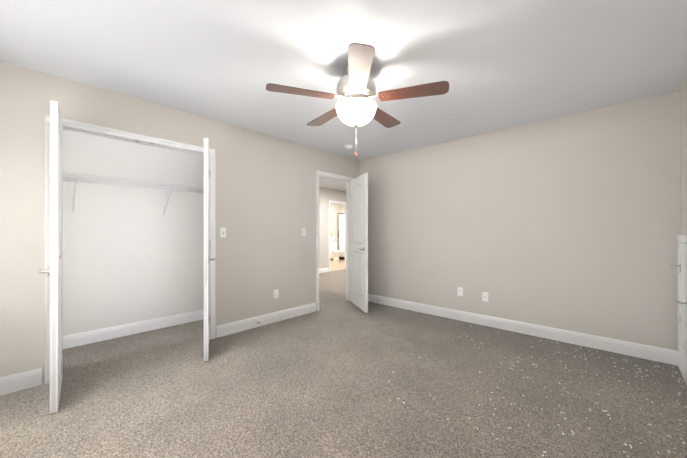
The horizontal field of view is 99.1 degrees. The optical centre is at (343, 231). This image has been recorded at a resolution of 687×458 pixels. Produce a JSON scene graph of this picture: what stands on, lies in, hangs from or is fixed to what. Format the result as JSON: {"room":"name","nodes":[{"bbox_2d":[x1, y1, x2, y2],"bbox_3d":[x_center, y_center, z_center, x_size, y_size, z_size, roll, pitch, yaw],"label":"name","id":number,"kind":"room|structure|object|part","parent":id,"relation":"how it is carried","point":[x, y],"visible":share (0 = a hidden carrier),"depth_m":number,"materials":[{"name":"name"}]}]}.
{"room":"empty bedroom","nodes":[
{"label":"empty bedroom","id":0,"kind":"room"},
{"bbox_2d":[63,130,203,335],"bbox_3d":[-2.437,-0.024,3.497,0.120,2.440,2.640,0,0,43],"label":"wall","id":1,"kind":"structure","parent":0,"point":[132,255],"depth_m":3.36,"materials":[{"name":"paint"}]},
{"bbox_2d":[63,172,203,215],"bbox_3d":[-2.280,-0.371,3.350,0.312,0.374,2.379,0,0,43],"label":"closet shelf","id":2,"kind":"object","parent":1,"relation":"attached to","point":[145,187],"visible":0.58,"depth_m":3.18,"materials":[{"name":"metal"}]},
{"bbox_2d":[63,309,203,348],"bbox_3d":[-2.389,1.131,3.450,0.014,0.130,2.400,0,0,43],"label":"baseboard","id":3,"kind":"structure","parent":1,"relation":"attached to","point":[73,340],"depth_m":3.36,"materials":[{"name":"paint"}]},
{"bbox_2d":[0,60,358,383],"bbox_3d":[-0.085,-0.023,4.817,0.120,2.440,8.300,0,0,43],"label":"wall","id":4,"kind":"structure","parent":0,"point":[265,199],"depth_m":3.17,"materials":[{"name":"paint"}]},
{"bbox_2d":[0,367,41,395],"bbox_3d":[-2.559,1.130,2.065,0.014,0.130,0.602,0,0,43],"label":"baseboard","id":5,"kind":"structure","parent":4,"relation":"attached to","point":[15,382],"depth_m":2.20,"materials":[{"name":"paint"}]},
{"bbox_2d":[38,100,62,413],"bbox_3d":[-2.110,0.168,2.112,0.099,2.030,0.612,0,0,-42],"label":"closet door","id":6,"kind":"structure","parent":4,"relation":"in","point":[55,270],"depth_m":1.91,"materials":[{"name":"paint"}]},
{"bbox_2d":[45,115,354,383],"bbox_3d":[-1.144,0.146,5.795,3.038,2.103,6.754,0,0,43],"label":"door frame","id":7,"kind":"structure","parent":4,"relation":"attached to","point":[102,130],"depth_m":3.03,"materials":[{"name":"paint"}]},
{"bbox_2d":[204,138,215,360],"bbox_3d":[-1.346,0.169,2.956,0.100,2.030,0.612,0,0,-24],"label":"closet door","id":8,"kind":"structure","parent":4,"relation":"in","point":[207,259],"depth_m":2.67,"materials":[{"name":"paint"}]},
{"bbox_2d":[220,227,225,236],"bbox_3d":[-1.370,0.016,3.340,0.016,0.114,0.070,0,0,43],"label":"light switch","id":9,"kind":"object","parent":4,"relation":"attached to","point":[222,231],"visible":1,"depth_m":3.34,"materials":[{"name":"plastic"}]},
{"bbox_2d":[216,303,315,337],"bbox_3d":[-0.921,1.131,3.822,0.014,0.130,1.483,0,0,43],"label":"baseboard","id":10,"kind":"structure","parent":4,"relation":"attached to","point":[241,325],"depth_m":3.70,"materials":[{"name":"paint"}]},
{"bbox_2d":[274,289,278,298],"bbox_3d":[-0.886,0.831,3.863,0.008,0.114,0.070,0,0,43],"label":"electrical outlet","id":11,"kind":"object","parent":4,"relation":"attached to","point":[276,293],"visible":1,"depth_m":3.86,"materials":[{"name":"plastic"}]},
{"bbox_2d":[302,228,305,235],"bbox_3d":[-0.568,0.016,4.200,0.016,0.114,0.070,0,0,43],"label":"light switch","id":12,"kind":"object","parent":4,"relation":"attached to","point":[303,231],"visible":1,"depth_m":4.20,"materials":[{"name":"plastic"}]},
{"bbox_2d":[350,173,369,312],"bbox_3d":[0.233,0.170,4.606,0.161,2.030,0.757,0,0,-16],"label":"entry door","id":13,"kind":"structure","parent":4,"relation":"in","point":[359,248],"depth_m":4.51,"materials":[{"name":"paint"}]},
{"bbox_2d":[319,188,345,268],"bbox_3d":[-1.258,-0.021,7.811,0.120,2.440,5.520,0,0,43],"label":"wall","id":14,"kind":"structure","parent":0,"point":[326,195],"depth_m":8.50,"materials":[{"name":"paint"}]},
{"bbox_2d":[319,268,327,272],"bbox_3d":[-1.726,1.134,7.211,0.014,0.130,3.765,0,0,43],"label":"baseboard","id":15,"kind":"structure","parent":14,"relation":"attached to","point":[322,270],"depth_m":8.43,"materials":[{"name":"paint"}]},
{"bbox_2d":[330,203,341,249],"bbox_3d":[-1.388,-0.018,11.337,0.120,2.440,3.940,0,0,43],"label":"wall","id":16,"kind":"structure","parent":0,"point":[335,209],"depth_m":12.33,"materials":[{"name":"beige paint"}]},
{"bbox_2d":[338,213,344,259],"bbox_3d":[0.001,0.227,12.094,0.680,1.950,0.078,0,0,43],"label":"window","id":17,"kind":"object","parent":16,"relation":"attached to","point":[341,231],"visible":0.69,"depth_m":12.20,"materials":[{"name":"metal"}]},
{"bbox_2d":[0,260,686,457],"bbox_3d":[-0.083,1.245,5.977,9.340,0.106,10.000,0,0,43],"label":"floor","id":18,"kind":"structure","parent":0,"point":[316,384],"depth_m":2.11,"materials":[{"name":"carpet"}]},
{"bbox_2d":[330,241,342,260],"bbox_3d":[-0.319,0.814,11.776,0.705,0.775,0.460,0,0,43],"label":"toilet","id":19,"kind":"object","parent":18,"relation":"on","point":[335,253],"visible":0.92,"depth_m":11.75,"materials":[{"name":"ceramic"}]},
{"bbox_2d":[388,326,686,456],"bbox_3d":[1.533,1.191,2.374,1.775,0.006,2.132,0,0,43],"label":"debris","id":20,"kind":"object","parent":18,"relation":"on","point":[580,398],"visible":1,"depth_m":2.05,"materials":[{"name":"paint"}]},
{"bbox_2d":[0,0,686,190],"bbox_3d":[-0.083,-1.292,5.978,9.340,0.100,10.000,0,0,43],"label":"ceiling","id":21,"kind":"structure","parent":0,"point":[499,64],"depth_m":2.08,"materials":[{"name":"paint"}]},
{"bbox_2d":[344,145,351,148],"bbox_3d":[0.066,-1.224,4.280,0.124,0.040,0.124,0,0,43],"label":"smoke detector","id":22,"kind":"object","parent":21,"relation":"attached to","point":[347,146],"visible":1,"depth_m":4.24,"materials":[{"name":"plastic"}]},
{"bbox_2d":[266,43,448,157],"bbox_3d":[0.102,-0.898,2.250,1.273,0.693,1.261,0,0,43],"label":"ceiling fan","id":23,"kind":"object","parent":21,"relation":"hanging from","point":[356,106],"visible":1,"depth_m":2.10,"materials":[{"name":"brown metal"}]},
{"bbox_3d":[-0.259,-0.990,2.097,0.577,0.027,0.148,0,0,-18],"label":"blade","id":24,"kind":"part","parent":23,"relation":"part of","materials":[{"name":"brown wood"}]},
{"bbox_3d":[-0.125,-0.990,2.515,0.148,0.027,0.577,0,0,-36],"label":"blade","id":25,"kind":"part","parent":23,"relation":"part of","materials":[{"name":"brown wood"}]},
{"bbox_3d":[0.096,-1.011,2.214,0.302,0.468,0.302,0,0,43],"label":"motor","id":26,"kind":"part","parent":23,"relation":"part of","materials":[{"name":"silver metal"}]},
{"bbox_3d":[0.096,-0.671,2.215,0.039,0.238,0.027,0,0,43],"label":"chain","id":27,"kind":"part","parent":23,"relation":"part of","materials":[{"name":"metal"}]},
{"bbox_3d":[0.096,-0.872,2.214,0.312,0.138,0.312,0,0,43],"label":"lamp shade","id":28,"kind":"part","parent":23,"relation":"part of","materials":[{"name":"white glass"}]},
{"bbox_3d":[0.097,-0.991,1.841,0.148,0.027,0.577,0,0,0],"label":"blade","id":29,"kind":"part","parent":23,"relation":"part of","materials":[{"name":"white wood"}]},
{"bbox_3d":[0.314,-0.990,2.517,0.148,0.027,0.577,0,0,36],"label":"blade","id":30,"kind":"part","parent":23,"relation":"part of","materials":[{"name":"brown wood"}]},
{"bbox_3d":[0.451,-0.990,2.100,0.577,0.027,0.148,0,0,18],"label":"blade","id":31,"kind":"part","parent":23,"relation":"part of","materials":[{"name":"brown wood"}]},
{"bbox_2d":[359,91,679,350],"bbox_3d":[1.717,-0.024,3.861,3.820,2.440,0.120,0,0,43],"label":"wall","id":32,"kind":"structure","parent":0,"point":[570,222],"depth_m":3.26,"materials":[{"name":"paint"}]},
{"bbox_2d":[458,287,462,295],"bbox_3d":[1.562,0.811,3.918,0.070,0.114,0.008,0,0,43],"label":"electrical outlet","id":33,"kind":"object","parent":32,"relation":"attached to","point":[460,291],"visible":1,"depth_m":3.91,"materials":[{"name":"plastic"}]},
{"bbox_2d":[482,292,487,301],"bbox_3d":[1.790,0.831,3.698,0.070,0.114,0.018,0,0,43],"label":"electrical outlet","id":34,"kind":"object","parent":32,"relation":"attached to","point":[484,296],"visible":1,"depth_m":3.70,"materials":[{"name":"plastic"}]},
{"bbox_2d":[368,294,675,364],"bbox_3d":[1.608,1.131,3.860,3.660,0.130,0.030,0,0,43],"label":"baseboard","id":35,"kind":"structure","parent":32,"relation":"attached to","point":[653,353],"depth_m":3.26,"materials":[{"name":"paint"}]},
{"bbox_2d":[680,76,686,234],"bbox_3d":[1.495,-0.026,0.910,0.120,2.440,4.740,0,0,43],"label":"wall","id":36,"kind":"structure","parent":0,"point":[683,160],"depth_m":2.46,"materials":[{"name":"paint"}]},
{"bbox_2d":[668,243,686,355],"bbox_3d":[2.690,0.540,2.318,0.098,0.880,0.670,0,0,43],"label":"access door","id":37,"kind":"structure","parent":36,"relation":"in","point":[682,266],"depth_m":2.41,"materials":[{"name":"paint"}]},
{"bbox_2d":[676,351,686,384],"bbox_3d":[1.446,1.129,0.955,0.014,0.130,4.500,0,0,43],"label":"baseboard","id":38,"kind":"structure","parent":36,"relation":"attached to","point":[680,362],"depth_m":2.45,"materials":[{"name":"paint"}]},
{"bbox_2d":[678,235,686,364],"bbox_3d":[2.691,0.535,2.293,0.018,1.000,0.765,0,0,43],"label":"trim","id":39,"kind":"structure","parent":36,"relation":"attached to","point":[682,238],"depth_m":2.53,"materials":[{"name":"paint"}]}
]}

